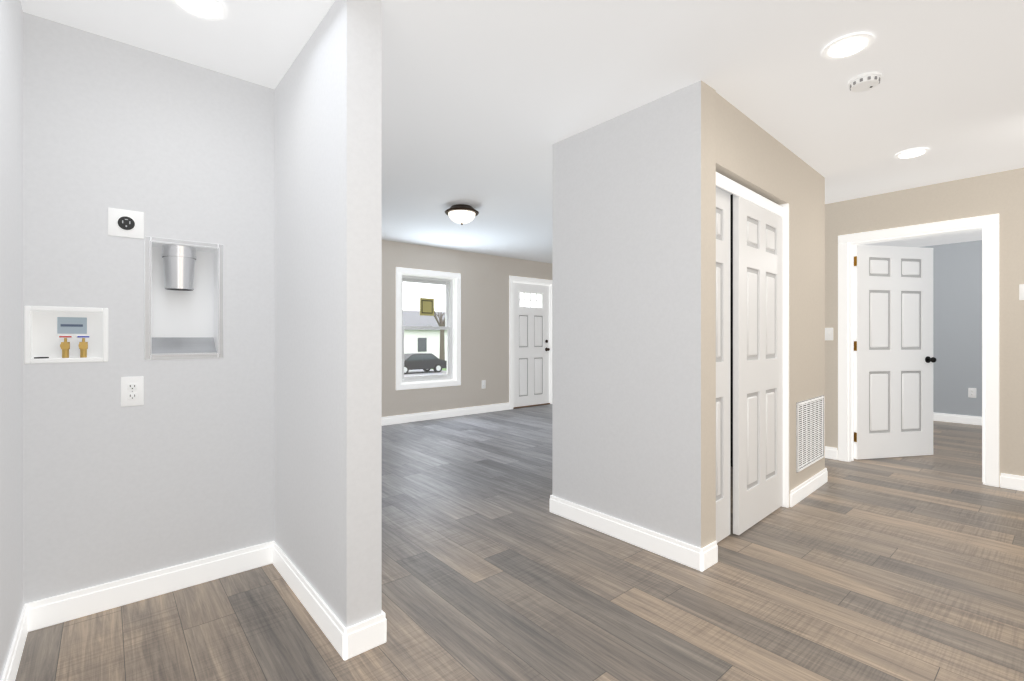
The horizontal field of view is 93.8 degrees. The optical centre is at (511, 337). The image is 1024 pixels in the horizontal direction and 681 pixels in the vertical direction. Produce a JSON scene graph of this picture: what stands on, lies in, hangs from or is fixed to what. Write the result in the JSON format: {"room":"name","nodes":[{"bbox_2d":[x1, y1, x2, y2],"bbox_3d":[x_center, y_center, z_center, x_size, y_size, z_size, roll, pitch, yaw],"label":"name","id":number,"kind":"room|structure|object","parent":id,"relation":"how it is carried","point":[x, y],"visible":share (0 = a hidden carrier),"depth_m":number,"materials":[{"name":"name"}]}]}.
{"room":"laundry room","nodes":[
{"label":"laundry room","id":0,"kind":"room"},
{"bbox_2d":[0,0,22,680],"bbox_3d":[-1.420,-0.060,1.143,0.192,2.440,8.580,0,0,-40],"label":"wall","id":1,"kind":"structure","parent":0,"point":[11,310],"depth_m":1.65,"materials":[{"name":"grey paint"}]},
{"bbox_2d":[1,602,32,680],"bbox_3d":[-0.281,1.104,-0.041,0.015,0.112,5.060,0,0,-40],"label":"baseboard","id":2,"kind":"structure","parent":1,"relation":"attached to","point":[25,625],"depth_m":1.70,"materials":[{"name":"white wood"}]},
{"bbox_2d":[23,12,274,606],"bbox_3d":[-1.573,-0.060,2.282,1.048,2.440,0.155,0,0,-40],"label":"wall","id":3,"kind":"structure","parent":0,"point":[177,468],"depth_m":2.11,"materials":[{"name":"grey paint"}]},
{"bbox_2d":[24,306,107,363],"bbox_3d":[-1.851,-0.010,2.000,0.252,0.228,0.094,0,0,-40],"label":"washer outlet box","id":4,"kind":"object","parent":3,"relation":"attached to","point":[63,334],"visible":1,"depth_m":2.00,"materials":[{"name":"white plastic"}]},
{"bbox_2d":[108,208,143,238],"bbox_3d":[-1.677,-0.495,2.083,0.122,0.118,0.012,0,0,-40],"label":"dryer outlet","id":5,"kind":"object","parent":3,"relation":"attached to","point":[125,223],"visible":1,"depth_m":2.08,"materials":[{"name":"white plastic"}]},
{"bbox_2d":[121,376,143,406],"bbox_3d":[-1.662,0.237,2.098,0.078,0.128,0.010,0,0,-40],"label":"outlet","id":6,"kind":"object","parent":3,"relation":"attached to","point":[132,391],"visible":1,"depth_m":2.10,"materials":[{"name":"white plastic"}]},
{"bbox_2d":[33,542,268,630],"bbox_3d":[-1.574,1.104,2.169,0.840,0.112,0.015,0,0,-40],"label":"baseboard","id":7,"kind":"structure","parent":3,"relation":"attached to","point":[58,609],"depth_m":2.12,"materials":[{"name":"white wood"}]},
{"bbox_2d":[144,236,223,359],"bbox_3d":[-1.557,-0.175,2.274,0.307,0.550,0.141,0,0,-40],"label":"dryer vent box","id":8,"kind":"object","parent":3,"relation":"attached to","point":[183,299],"visible":1,"depth_m":2.28,"materials":[{"name":"white plastic"}]},
{"bbox_2d":[275,0,381,627],"bbox_3d":[-0.861,-0.060,2.148,0.135,2.440,0.970,0,0,-40],"label":"wall","id":9,"kind":"structure","parent":0,"point":[328,315],"depth_m":1.84,"materials":[{"name":"grey paint"}]},
{"bbox_2d":[269,541,356,660],"bbox_3d":[-0.913,1.104,2.093,0.015,0.112,0.985,0,0,-40],"label":"baseboard","id":10,"kind":"structure","parent":9,"relation":"attached to","point":[345,643],"depth_m":1.94,"materials":[{"name":"white wood"}]},
{"bbox_2d":[357,610,386,650],"bbox_3d":[-0.859,1.104,2.241,0.043,0.112,1.140,0,0,-40],"label":"baseboard","id":11,"kind":"structure","parent":9,"relation":"attached to","point":[372,632],"depth_m":1.79,"materials":[{"name":"white wood"}]},
{"bbox_2d":[382,240,551,416],"bbox_3d":[-0.229,-0.060,7.660,10.440,2.440,0.180,0,0,-40],"label":"wall","id":12,"kind":"structure","parent":0,"point":[484,316],"depth_m":7.18,"materials":[{"name":"beige paint"}]},
{"bbox_2d":[396,267,460,389],"bbox_3d":[-1.210,-0.115,6.807,1.040,1.650,0.181,0,0,-40],"label":"window frame","id":13,"kind":"structure","parent":12,"relation":"in","point":[426,305],"depth_m":6.87,"materials":[{"name":"white wood"}]},
{"bbox_2d":[382,403,509,425],"bbox_3d":[-2.019,1.104,6.013,5.193,0.112,0.015,0,0,-40],"label":"baseboard","id":14,"kind":"structure","parent":12,"relation":"attached to","point":[389,420],"depth_m":6.87,"materials":[{"name":"white wood"}]},
{"bbox_2d":[482,380,485,388],"bbox_3d":[-0.434,0.725,7.361,0.078,0.128,0.010,0,0,-40],"label":"outlet","id":15,"kind":"object","parent":12,"relation":"attached to","point":[483,384],"visible":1,"depth_m":7.36,"materials":[{"name":"white plastic"}]},
{"bbox_2d":[509,276,551,408],"bbox_3d":[0.291,0.086,8.091,1.026,2.148,0.196,0,0,-40],"label":"door frame","id":16,"kind":"structure","parent":12,"relation":"attached to","point":[516,279],"depth_m":7.85,"materials":[{"name":"white wood"}]},
{"bbox_2d":[513,282,549,406],"bbox_3d":[0.333,0.122,8.041,0.845,2.035,0.123,0,0,-40],"label":"front door","id":17,"kind":"structure","parent":12,"relation":"in","point":[531,349],"depth_m":8.04,"materials":[{"name":"white painted wood"},{"name":"glass"},{"name":"black metal"}]},
{"bbox_2d":[15,404,1023,680],"bbox_3d":[2.488,1.210,4.457,10.440,0.100,8.580,0,0,-40],"label":"floor","id":18,"kind":"structure","parent":0,"point":[907,568],"depth_m":2.14,"materials":[{"name":"brown wood"}]},
{"bbox_2d":[20,0,1023,263],"bbox_3d":[2.488,-1.340,4.457,10.440,0.120,8.580,0,0,-40],"label":"ceiling","id":19,"kind":"structure","parent":0,"point":[486,104],"depth_m":2.36,"materials":[{"name":"paint"}]},
{"bbox_2d":[170,0,226,20],"bbox_3d":[-1.198,-1.273,1.830,0.190,0.014,0.190,0,0,-40],"label":"recessed light","id":20,"kind":"object","parent":19,"relation":"in","point":[211,10],"visible":0.96,"depth_m":1.85,"materials":[{"name":"white plastic"}]},
{"bbox_2d":[445,204,478,224],"bbox_3d":[-0.493,-1.192,4.709,0.336,0.177,0.336,0,0,-40],"label":"ceiling light","id":21,"kind":"object","parent":19,"relation":"attached to","point":[461,214],"visible":1,"depth_m":4.61,"materials":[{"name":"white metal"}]},
{"bbox_2d":[822,32,874,59],"bbox_3d":[1.471,-1.273,2.100,0.190,0.014,0.190,0,0,-40],"label":"recessed light","id":22,"kind":"object","parent":19,"relation":"in","point":[849,45],"visible":0.94,"depth_m":2.09,"materials":[{"name":"white"}]},
{"bbox_2d":[849,72,881,91],"bbox_3d":[1.749,-1.260,2.375,0.132,0.040,0.132,0,0,-40],"label":"smoke detector","id":23,"kind":"object","parent":19,"relation":"attached to","point":[864,82],"visible":1,"depth_m":2.35,"materials":[{"name":"white plastic"}]},
{"bbox_2d":[894,148,929,158],"bbox_3d":[2.770,-1.273,3.320,0.190,0.014,0.190,0,0,-40],"label":"recessed light","id":24,"kind":"object","parent":19,"relation":"in","point":[911,153],"visible":0.92,"depth_m":3.30,"materials":[{"name":"white"}]},
{"bbox_2d":[552,140,563,499],"bbox_3d":[1.123,-0.060,3.824,2.140,2.440,0.120,0,0,-40],"label":"wall","id":25,"kind":"structure","parent":0,"point":[557,148],"depth_m":3.13,"materials":[{"name":"grey paint"}]},
{"bbox_2d":[564,100,655,531],"bbox_3d":[0.649,-0.060,2.845,0.150,2.440,0.720,0,0,-40],"label":"wall","id":26,"kind":"structure","parent":0,"point":[634,316],"depth_m":2.80,"materials":[{"name":"grey paint"}]},
{"bbox_2d":[550,495,708,571],"bbox_3d":[0.607,1.104,2.768,0.015,0.112,1.045,0,0,-40],"label":"baseboard","id":27,"kind":"structure","parent":26,"relation":"attached to","point":[697,558],"depth_m":2.66,"materials":[{"name":"white wood"}]},
{"bbox_2d":[656,80,824,547],"bbox_3d":[1.687,-0.060,3.159,2.140,2.440,0.217,0,0,-40],"label":"wall","id":28,"kind":"structure","parent":0,"point":[700,134],"depth_m":2.52,"materials":[{"name":"beige paint"}]},
{"bbox_2d":[716,187,729,542],"bbox_3d":[1.128,0.155,2.679,0.366,1.985,0.050,0,0,-40],"label":"door","id":29,"kind":"structure","parent":28,"relation":"in","point":[722,364],"depth_m":2.73,"materials":[{"name":"white wood"}]},
{"bbox_2d":[716,172,788,507],"bbox_3d":[1.422,0.125,2.933,1.154,2.070,0.144,0,0,-40],"label":"trim","id":30,"kind":"structure","parent":28,"relation":"attached to","point":[731,186],"depth_m":3.26,"materials":[{"name":"white painted wood"}]},
{"bbox_2d":[733,194,782,534],"bbox_3d":[1.572,0.155,3.038,0.736,1.985,0.067,0,0,-40],"label":"closet door","id":31,"kind":"structure","parent":28,"relation":"in","point":[757,363],"depth_m":2.97,"materials":[{"name":"white wood"}]},
{"bbox_2d":[790,468,826,506],"bbox_3d":[2.198,1.104,3.543,0.808,0.112,0.053,0,0,-40],"label":"baseboard","id":32,"kind":"structure","parent":28,"relation":"attached to","point":[810,485],"depth_m":3.50,"materials":[{"name":"white wood"}]},
{"bbox_2d":[796,395,823,472],"bbox_3d":[2.234,0.705,3.578,0.640,0.490,0.041,0,0,-40],"label":"air vent","id":33,"kind":"object","parent":28,"relation":"in","point":[809,432],"visible":1,"depth_m":3.55,"materials":[{"name":"white metal"}]},
{"bbox_2d":[825,168,1023,486],"bbox_3d":[4.002,-0.060,3.538,0.120,2.440,5.220,0,0,-40],"label":"wall","id":34,"kind":"structure","parent":0,"point":[1001,194],"depth_m":3.79,"materials":[{"name":"beige paint"}]},
{"bbox_2d":[825,328,832,339],"bbox_3d":[3.028,-0.030,4.581,0.016,0.120,0.074,0,0,-40],"label":"hall light switch","id":35,"kind":"object","parent":34,"relation":"attached to","point":[828,333],"visible":0.79,"depth_m":4.58,"materials":[{"name":"white plastic"}]},
{"bbox_2d":[825,446,837,459],"bbox_3d":[2.668,1.104,5.005,0.015,0.112,1.258,0,0,-40],"label":"baseboard","id":36,"kind":"structure","parent":34,"relation":"attached to","point":[830,452],"depth_m":4.56,"materials":[{"name":"white wood"}]},
{"bbox_2d":[854,245,935,458],"bbox_3d":[3.684,0.138,4.599,0.804,2.020,0.505,0,0,-40],"label":"bedroom door","id":37,"kind":"structure","parent":34,"relation":"in","point":[894,359],"depth_m":4.58,"materials":[{"name":"white wood"}]},
{"bbox_2d":[838,214,998,486],"bbox_3d":[3.476,0.102,4.157,0.152,2.117,1.069,0,0,-40],"label":"door frame","id":38,"kind":"structure","parent":34,"relation":"attached to","point":[988,225],"depth_m":3.90,"materials":[{"name":"white wood"}]},
{"bbox_2d":[1000,473,1023,490],"bbox_3d":[4.666,1.104,2.649,0.015,0.112,2.763,0,0,-40],"label":"baseboard","id":39,"kind":"structure","parent":34,"relation":"attached to","point":[1009,481],"depth_m":3.65,"materials":[{"name":"white wood"}]},
{"bbox_2d":[1019,284,1023,299],"bbox_3d":[3.862,-0.340,3.597,0.016,0.120,0.074,0,0,-40],"label":"hall light switch","id":40,"kind":"object","parent":34,"relation":"attached to","point":[1021,291],"visible":1,"depth_m":3.62,"materials":[{"name":"white plastic"}]},
{"bbox_2d":[922,240,981,416],"bbox_3d":[6.434,-0.060,6.112,0.120,2.440,4.440,0,0,-40],"label":"wall","id":41,"kind":"structure","parent":0,"point":[957,317],"depth_m":6.49,"materials":[{"name":"grey paint"}]},
{"bbox_2d":[933,412,981,424],"bbox_3d":[6.382,1.104,6.068,0.015,0.112,4.200,0,0,-40],"label":"baseboard","id":42,"kind":"structure","parent":41,"relation":"attached to","point":[975,420],"depth_m":6.48,"materials":[{"name":"white wood"}]},
{"bbox_2d":[968,388,975,397],"bbox_3d":[6.126,0.740,6.375,0.010,0.128,0.078,0,0,-40],"label":"outlet","id":43,"kind":"object","parent":41,"relation":"attached to","point":[971,392],"visible":1,"depth_m":6.37,"materials":[{"name":"white plastic"}]},
{"label":"outside","id":44,"kind":"structure","parent":0,"visible":0},
{"bbox_2d":[404,368,446,375],"bbox_3d":[-29.334,2.760,57.780,150.000,0.200,113.920,0,0,-40],"label":"ground","id":45,"kind":"structure","parent":44,"point":[430,372],"depth_m":36.12,"materials":[{"name":"white snow"}]},
{"bbox_2d":[403,310,446,360],"bbox_3d":[-21.015,-0.140,46.426,49.000,5.600,13.000,0,0,-40],"label":"house","id":46,"kind":"structure","parent":45,"relation":"on","point":[423,337],"depth_m":49.30,"materials":[{"name":"white"}]},
{"bbox_2d":[404,353,446,373],"bbox_3d":[-7.179,1.935,35.870,4.450,1.450,1.870,0,0,-40],"label":"car","id":47,"kind":"object","parent":45,"relation":"on","point":[408,360],"depth_m":35.34,"materials":[{"name":"black paint"}]},
{"bbox_2d":[416,285,444,359],"bbox_3d":[-6.337,-1.369,46.345,5.288,8.059,5.271,0,0,-40],"label":"tree","id":48,"kind":"object","parent":45,"relation":"on","point":[442,350],"depth_m":46.49,"materials":[{"name":"brown plant"}]}
]}

